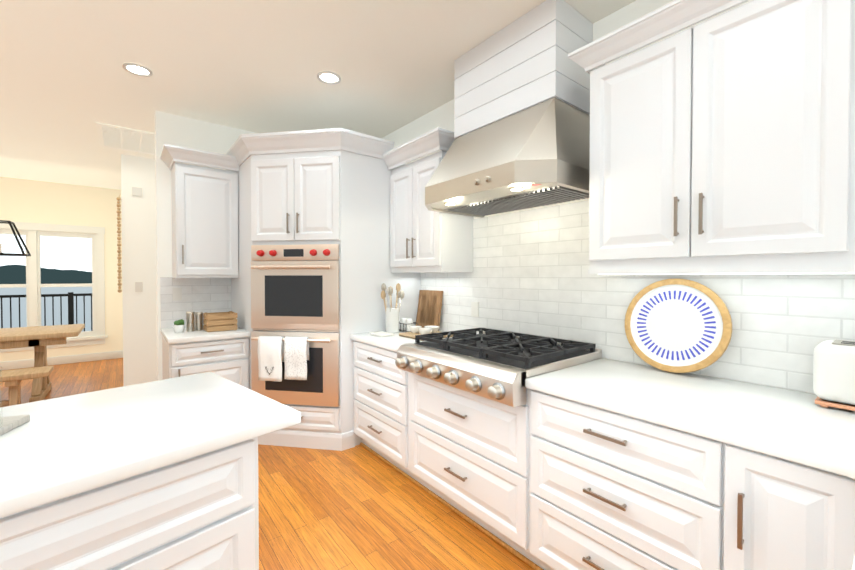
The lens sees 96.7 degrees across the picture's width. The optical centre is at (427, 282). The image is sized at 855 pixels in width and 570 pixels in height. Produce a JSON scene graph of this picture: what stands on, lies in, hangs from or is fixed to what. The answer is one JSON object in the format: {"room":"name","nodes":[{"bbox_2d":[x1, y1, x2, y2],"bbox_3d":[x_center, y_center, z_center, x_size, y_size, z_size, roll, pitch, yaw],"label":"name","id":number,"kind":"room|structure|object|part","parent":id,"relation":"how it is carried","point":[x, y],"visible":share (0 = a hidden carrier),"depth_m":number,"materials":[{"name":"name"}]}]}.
{"room":"kitchen","nodes":[
{"label":"kitchen","id":0,"kind":"room"},
{"bbox_2d":[0,176,122,361],"bbox_3d":[-7.488,-0.111,4.677,5.840,2.840,0.150,-1,1,-39],"label":"wall","id":1,"kind":"structure","parent":0,"point":[31,201],"depth_m":6.07,"materials":[{"name":"beige paint"}]},
{"bbox_2d":[0,222,107,351],"bbox_3d":[-6.006,0.064,5.788,1.720,1.920,0.160,-1,1,-39],"label":"window","id":2,"kind":"structure","parent":1,"relation":"in","point":[33,285],"depth_m":5.96,"materials":[{"name":"white wood"}]},
{"bbox_2d":[0,350,122,370],"bbox_3d":[-7.437,1.245,4.628,5.835,0.130,0.014,-1,1,-39],"label":"baseboard","id":3,"kind":"structure","parent":1,"relation":"attached to","point":[29,363],"depth_m":6.00,"materials":[{"name":"white wood"}]},
{"bbox_2d":[116,195,121,292],"bbox_3d":[-3.666,-0.462,4.518,0.042,1.175,0.052,-1,1,-39],"label":"bead garland","id":4,"kind":"object","parent":1,"relation":"hanging from","point":[119,271],"visible":1,"depth_m":4.51,"materials":[{"name":"brown wood"}]},
{"bbox_2d":[121,154,156,385],"bbox_3d":[-3.552,-0.133,6.275,2.310,2.840,2.550,-1,1,-39],"label":"wall","id":5,"kind":"structure","parent":0,"point":[139,308],"depth_m":4.66,"materials":[{"name":"white paint"}]},
{"bbox_2d":[132,187,141,195],"bbox_3d":[-3.536,-1.100,4.627,0.100,0.100,0.023,-1,1,-39],"label":"door chime","id":6,"kind":"object","parent":5,"relation":"attached to","point":[136,191],"visible":0.93,"depth_m":4.62,"materials":[{"name":"white plastic"}]},
{"bbox_2d":[135,282,142,291],"bbox_3d":[-3.533,0.060,4.652,0.075,0.120,0.013,-1,1,-39],"label":"switch plate","id":7,"kind":"object","parent":5,"relation":"attached to","point":[138,286],"visible":1,"depth_m":4.65,"materials":[{"name":"white plastic"}]},
{"bbox_2d":[155,111,256,380],"bbox_3d":[-1.695,-0.102,4.021,1.910,2.840,0.150,-1,1,-39],"label":"wall","id":8,"kind":"structure","parent":0,"point":[176,130],"depth_m":3.42,"materials":[{"name":"white paint"}]},
{"bbox_2d":[160,277,230,328],"bbox_3d":[-2.152,0.183,3.556,0.570,0.456,0.010,-1,1,-39],"label":"backsplash","id":9,"kind":"structure","parent":8,"relation":"attached to","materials":[{"name":"tile"}]},
{"bbox_2d":[172,288,181,300],"bbox_3d":[-2.271,0.109,3.447,0.070,0.115,0.010,-1,1,-39],"label":"outlet","id":10,"kind":"object","parent":9,"relation":"attached to","point":[176,292],"depth_m":3.44,"materials":[{"name":"white plastic"}]},
{"bbox_2d":[160,143,231,279],"bbox_3d":[-2.018,-0.575,3.385,0.560,1.075,0.428,-1,1,-39],"label":"upper cabinet","id":11,"kind":"object","parent":8,"relation":"attached to","point":[199,194],"depth_m":3.27,"materials":[{"name":"white paint"}]},
{"bbox_2d":[0,358,534,569],"bbox_3d":[-2.724,1.397,0.565,8.150,0.060,12.550,-1,1,-39],"label":"floor","id":12,"kind":"structure","parent":0,"point":[358,507],"depth_m":2.19,"materials":[{"name":"brown wood"}]},
{"bbox_2d":[0,365,53,406],"bbox_3d":[-4.454,1.099,3.242,1.780,0.460,0.340,-1,1,-39],"label":"bench","id":13,"kind":"object","parent":12,"relation":"on","point":[13,379],"visible":0.73,"depth_m":3.60,"materials":[{"name":"brown wood"}]},
{"bbox_2d":[0,324,84,402],"bbox_3d":[-5.030,0.938,3.899,2.200,0.765,0.950,-1,1,-39],"label":"dining table","id":14,"kind":"object","parent":12,"relation":"on","point":[39,339],"visible":0.92,"depth_m":4.17,"materials":[{"name":"brown wood"}]},
{"bbox_2d":[128,520,258,569],"bbox_3d":[-1.633,0.930,0.580,2.514,0.873,1.163,-1,1,-39],"label":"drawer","id":15,"kind":"object","parent":12,"relation":"on","point":[238,550],"depth_m":1.13,"materials":[{"name":"white wood"}]},
{"bbox_2d":[0,372,300,569],"bbox_3d":[-1.605,0.472,0.602,2.704,0.040,1.276,-1,1,-39],"label":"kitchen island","id":16,"kind":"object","parent":15,"relation":"on","point":[125,477],"depth_m":1.05,"materials":[{"name":"white stone"}]},
{"bbox_2d":[0,415,29,435],"bbox_3d":[-1.371,0.435,1.020,0.310,0.021,0.310,0,1,-17],"label":"tray","id":17,"kind":"object","parent":16,"relation":"on","point":[8,423],"visible":1,"depth_m":1.16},
{"bbox_2d":[162,336,239,384],"bbox_3d":[-1.928,0.892,3.292,0.560,0.874,0.697,-1,1,-39],"label":"base cabinet","id":18,"kind":"object","parent":12,"relation":"on","point":[218,357],"depth_m":3.00,"materials":[{"name":"white paint"}]},
{"bbox_2d":[161,324,239,343],"bbox_3d":[-1.925,0.435,3.275,0.570,0.040,0.717,-1,1,-39],"label":"countertop","id":19,"kind":"structure","parent":18,"relation":"on","point":[194,337],"depth_m":3.03,"materials":[{"name":"white stone"}]},
{"bbox_2d":[174,319,184,332],"bbox_3d":[-2.040,0.362,3.120,0.076,0.109,0.075,-1,1,-39],"label":"potted plant","id":20,"kind":"object","parent":19,"relation":"on","point":[179,326],"visible":1,"depth_m":3.10,"materials":[{"name":"green plant"}]},
{"bbox_2d":[186,311,202,331],"bbox_3d":[-1.982,0.331,3.236,0.060,0.167,0.131,0,1,27],"label":"canisters","id":21,"kind":"object","parent":19,"relation":"on","point":[194,324],"visible":1,"depth_m":3.21,"materials":[{"name":"beige"}]},
{"bbox_2d":[203,311,237,331],"bbox_3d":[-1.791,0.339,3.286,0.231,0.150,0.206,-1,1,-39],"label":"crate","id":22,"kind":"object","parent":19,"relation":"on","point":[219,321],"visible":1,"depth_m":3.22,"materials":[{"name":"brown wood"}]},
{"bbox_2d":[220,128,427,444],"bbox_3d":[-1.000,0.070,3.559,1.397,2.510,1.438,-1,1,-39],"label":"tall cabinet","id":23,"kind":"object","parent":12,"relation":"on","point":[317,186],"depth_m":3.07,"materials":[{"name":"white paint"}]},
{"bbox_2d":[251,244,339,406],"bbox_3d":[-1.070,0.340,3.014,0.743,1.275,0.100,0,1,9],"label":"wall oven","id":24,"kind":"object","parent":23,"relation":"in","point":[292,289],"visible":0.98,"depth_m":3.02,"materials":[{"name":"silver metal"}]},
{"bbox_2d":[258,336,283,381],"bbox_3d":[-1.237,0.603,3.006,0.202,0.349,0.056,0,1,10],"label":"towel","id":25,"kind":"object","parent":24,"relation":"hanging from","point":[270,354],"visible":1,"depth_m":2.99,"materials":[{"name":"white fabric"}]},
{"bbox_2d":[284,337,308,379],"bbox_3d":[-1.023,0.594,2.971,0.187,0.329,0.054,0,1,10],"label":"towel","id":26,"kind":"object","parent":24,"relation":"hanging from","point":[296,353],"visible":0.98,"depth_m":2.95,"materials":[{"name":"white fabric"}]},
{"bbox_2d":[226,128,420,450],"bbox_3d":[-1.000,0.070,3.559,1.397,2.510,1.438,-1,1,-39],"label":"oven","id":27,"kind":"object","parent":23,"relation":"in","point":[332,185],"depth_m":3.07,"materials":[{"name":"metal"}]},
{"bbox_3d":[0.295,1.336,2.056,0.018,0.020,2.705,-1,1,-39],"label":"cab shoe moulding","id":28,"kind":"part","parent":23,"relation":"part of","materials":[{"name":"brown wood"}]},
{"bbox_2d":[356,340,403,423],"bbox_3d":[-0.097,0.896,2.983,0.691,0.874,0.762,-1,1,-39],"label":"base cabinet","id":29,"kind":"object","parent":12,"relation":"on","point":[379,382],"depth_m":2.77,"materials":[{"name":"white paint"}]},
{"bbox_2d":[356,328,451,351],"bbox_3d":[-0.099,0.439,2.964,0.711,0.040,0.780,-1,1,-39],"label":"countertop","id":30,"kind":"structure","parent":29,"relation":"on","point":[393,343],"depth_m":2.77,"materials":[{"name":"white stone"}]},
{"bbox_2d":[369,331,393,336],"bbox_3d":[-0.361,0.409,2.987,0.120,0.018,0.180,-1,1,-39],"label":"linen cloth","id":31,"kind":"object","parent":30,"relation":"on","point":[382,334],"visible":1,"depth_m":2.96,"materials":[{"name":"white fabric"}]},
{"bbox_2d":[381,283,404,332],"bbox_3d":[-0.291,0.212,3.151,0.204,0.408,0.173,-1,1,-39],"label":"utensil crock","id":32,"kind":"object","parent":30,"relation":"on","point":[392,320],"visible":0.98,"depth_m":3.11,"materials":[{"name":"white ceramic"}]},
{"bbox_2d":[399,318,416,331],"bbox_3d":[-0.178,0.361,3.222,0.124,0.107,0.164,-1,1,-39],"label":"jars","id":33,"kind":"object","parent":30,"relation":"on","point":[405,323],"visible":0.79,"depth_m":3.17,"materials":[{"name":"white ceramic"}]},
{"bbox_2d":[399,326,452,340],"bbox_3d":[-0.012,0.382,2.933,0.300,0.072,0.300,-1,1,-39],"label":"tray","id":34,"kind":"object","parent":30,"relation":"on","point":[417,330],"visible":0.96,"depth_m":2.90,"materials":[{"name":"white ceramic"}]},
{"bbox_2d":[416,290,442,330],"bbox_3d":[0.014,0.242,3.334,0.025,0.340,0.300,10,-5,-38],"label":"cutting board","id":35,"kind":"object","parent":30,"relation":"on","point":[429,307],"visible":0.92,"depth_m":3.31,"materials":[{"name":"brown wood"}]},
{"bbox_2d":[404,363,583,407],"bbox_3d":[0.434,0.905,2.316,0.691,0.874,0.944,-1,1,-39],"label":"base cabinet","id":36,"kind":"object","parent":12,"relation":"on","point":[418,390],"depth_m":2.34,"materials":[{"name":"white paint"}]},
{"bbox_2d":[395,328,601,406],"bbox_3d":[0.380,0.450,2.258,0.841,0.206,0.911,-1,1,-39],"label":"range","id":37,"kind":"object","parent":36,"relation":"in","point":[500,366],"visible":1,"depth_m":2.02,"materials":[{"name":"silver metal"}]},
{"bbox_2d":[268,356,854,569],"bbox_3d":[0.692,0.471,0.705,2.286,0.040,1.897,-1,1,-39],"label":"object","id":38,"kind":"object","parent":36,"relation":"on","point":[605,464],"depth_m":1.42,"materials":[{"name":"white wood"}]},
{"bbox_2d":[625,278,731,372],"bbox_3d":[1.185,0.206,1.832,0.020,0.452,0.452,11,-6,-38],"label":"platter","id":39,"kind":"object","parent":38,"relation":"on","point":[675,325],"visible":0.96,"depth_m":1.82,"materials":[{"name":"ceramic"}]},
{"bbox_2d":[813,340,854,410],"bbox_3d":[1.583,0.328,1.220,0.175,0.228,0.475,-1,1,-39],"label":"toaster","id":40,"kind":"object","parent":38,"relation":"on","point":[834,374],"visible":1,"depth_m":1.31,"materials":[{"name":"white plastic"}]},
{"bbox_2d":[0,0,635,189],"bbox_3d":[-2.724,-1.523,0.524,8.150,0.100,12.550,-1,1,-39],"label":"ceiling","id":41,"kind":"structure","parent":0,"point":[67,81],"depth_m":2.64,"materials":[{"name":"white paint"}]},
{"bbox_2d":[0,220,30,255],"bbox_3d":[-5.026,-0.906,3.909,1.269,1.225,0.359,-1,1,-39],"label":"pendant lantern","id":42,"kind":"object","parent":41,"relation":"hanging from","point":[10,223],"visible":1,"depth_m":4.17,"materials":[{"name":"black metal"}]},
{"bbox_2d":[95,122,154,154],"bbox_3d":[-3.177,-1.513,4.074,0.540,0.015,0.810,-1,1,-39],"label":"ceiling vent","id":43,"kind":"object","parent":41,"relation":"in","point":[122,138],"visible":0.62,"depth_m":3.99,"materials":[{"name":"white metal"}]},
{"bbox_2d":[122,63,152,76],"bbox_3d":[-2.044,-1.496,2.682,0.170,0.010,0.170,-1,1,-39],"label":"recessed light","id":44,"kind":"object","parent":41,"relation":"in","point":[137,69],"visible":1,"depth_m":2.68,"materials":[{"name":"white glass"}]},
{"bbox_2d":[317,71,340,83],"bbox_3d":[-0.723,-1.498,2.788,0.170,0.010,0.170,-1,1,-39],"label":"recessed light","id":45,"kind":"object","parent":41,"relation":"in","point":[327,77],"visible":0.9,"depth_m":2.79,"materials":[{"name":"white glass"}]},
{"bbox_2d":[382,0,812,393],"bbox_3d":[1.689,-0.065,1.423,0.150,2.840,8.430,-1,1,-39],"label":"wall","id":46,"kind":"structure","parent":0,"point":[442,116],"depth_m":2.31,"materials":[{"name":"white paint"}]},
{"bbox_2d":[384,127,483,275],"bbox_3d":[0.011,-0.578,3.058,0.428,1.000,0.746,-1,1,-39],"label":"upper cabinet","id":47,"kind":"object","parent":46,"relation":"attached to","point":[419,241],"depth_m":2.94,"materials":[{"name":"white paint"}]},
{"bbox_2d":[425,0,592,217],"bbox_3d":[0.451,-0.989,2.297,0.679,1.013,0.980,-1,1,-39],"label":"range hood","id":48,"kind":"object","parent":46,"relation":"attached to","point":[521,111],"visible":0.96,"depth_m":2.10,"materials":[{"name":"silver metal"}]},
{"bbox_2d":[421,200,854,393],"bbox_3d":[1.062,-0.023,2.080,0.010,0.909,3.598,-1,1,-39],"label":"backsplash","id":49,"kind":"structure","parent":46,"relation":"attached to","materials":[{"name":"tile"}]},
{"bbox_2d":[471,302,478,316],"bbox_3d":[0.368,0.211,2.938,0.011,0.115,0.070,-1,1,-39],"label":"outlet","id":50,"kind":"object","parent":49,"relation":"attached to","point":[474,305],"depth_m":2.93,"materials":[{"name":"white plastic"}]},
{"bbox_2d":[564,0,854,271],"bbox_3d":[1.444,-0.583,1.265,0.418,1.060,1.898,-1,1,-39],"label":"upper cabinet","id":51,"kind":"object","parent":46,"relation":"attached to","point":[722,156],"depth_m":1.45,"materials":[{"name":"white paint"}]},
{"label":"outside","id":52,"kind":"structure","parent":0,"visible":0},
{"bbox_2d":[0,234,92,331],"bbox_3d":[-37.606,-8.997,26.474,150.000,100.000,71.640,-1,1,-39],"label":"view","id":53,"kind":"structure","parent":52,"point":[65,260],"depth_m":56.86,"materials":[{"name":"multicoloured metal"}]},
{"bbox_3d":[-8.423,0.760,6.788,15.009,1.080,0.080,-1,1,-39],"label":"railing","id":54,"kind":"part","parent":53,"relation":"part of","materials":[{"name":"black metal"}]}
]}

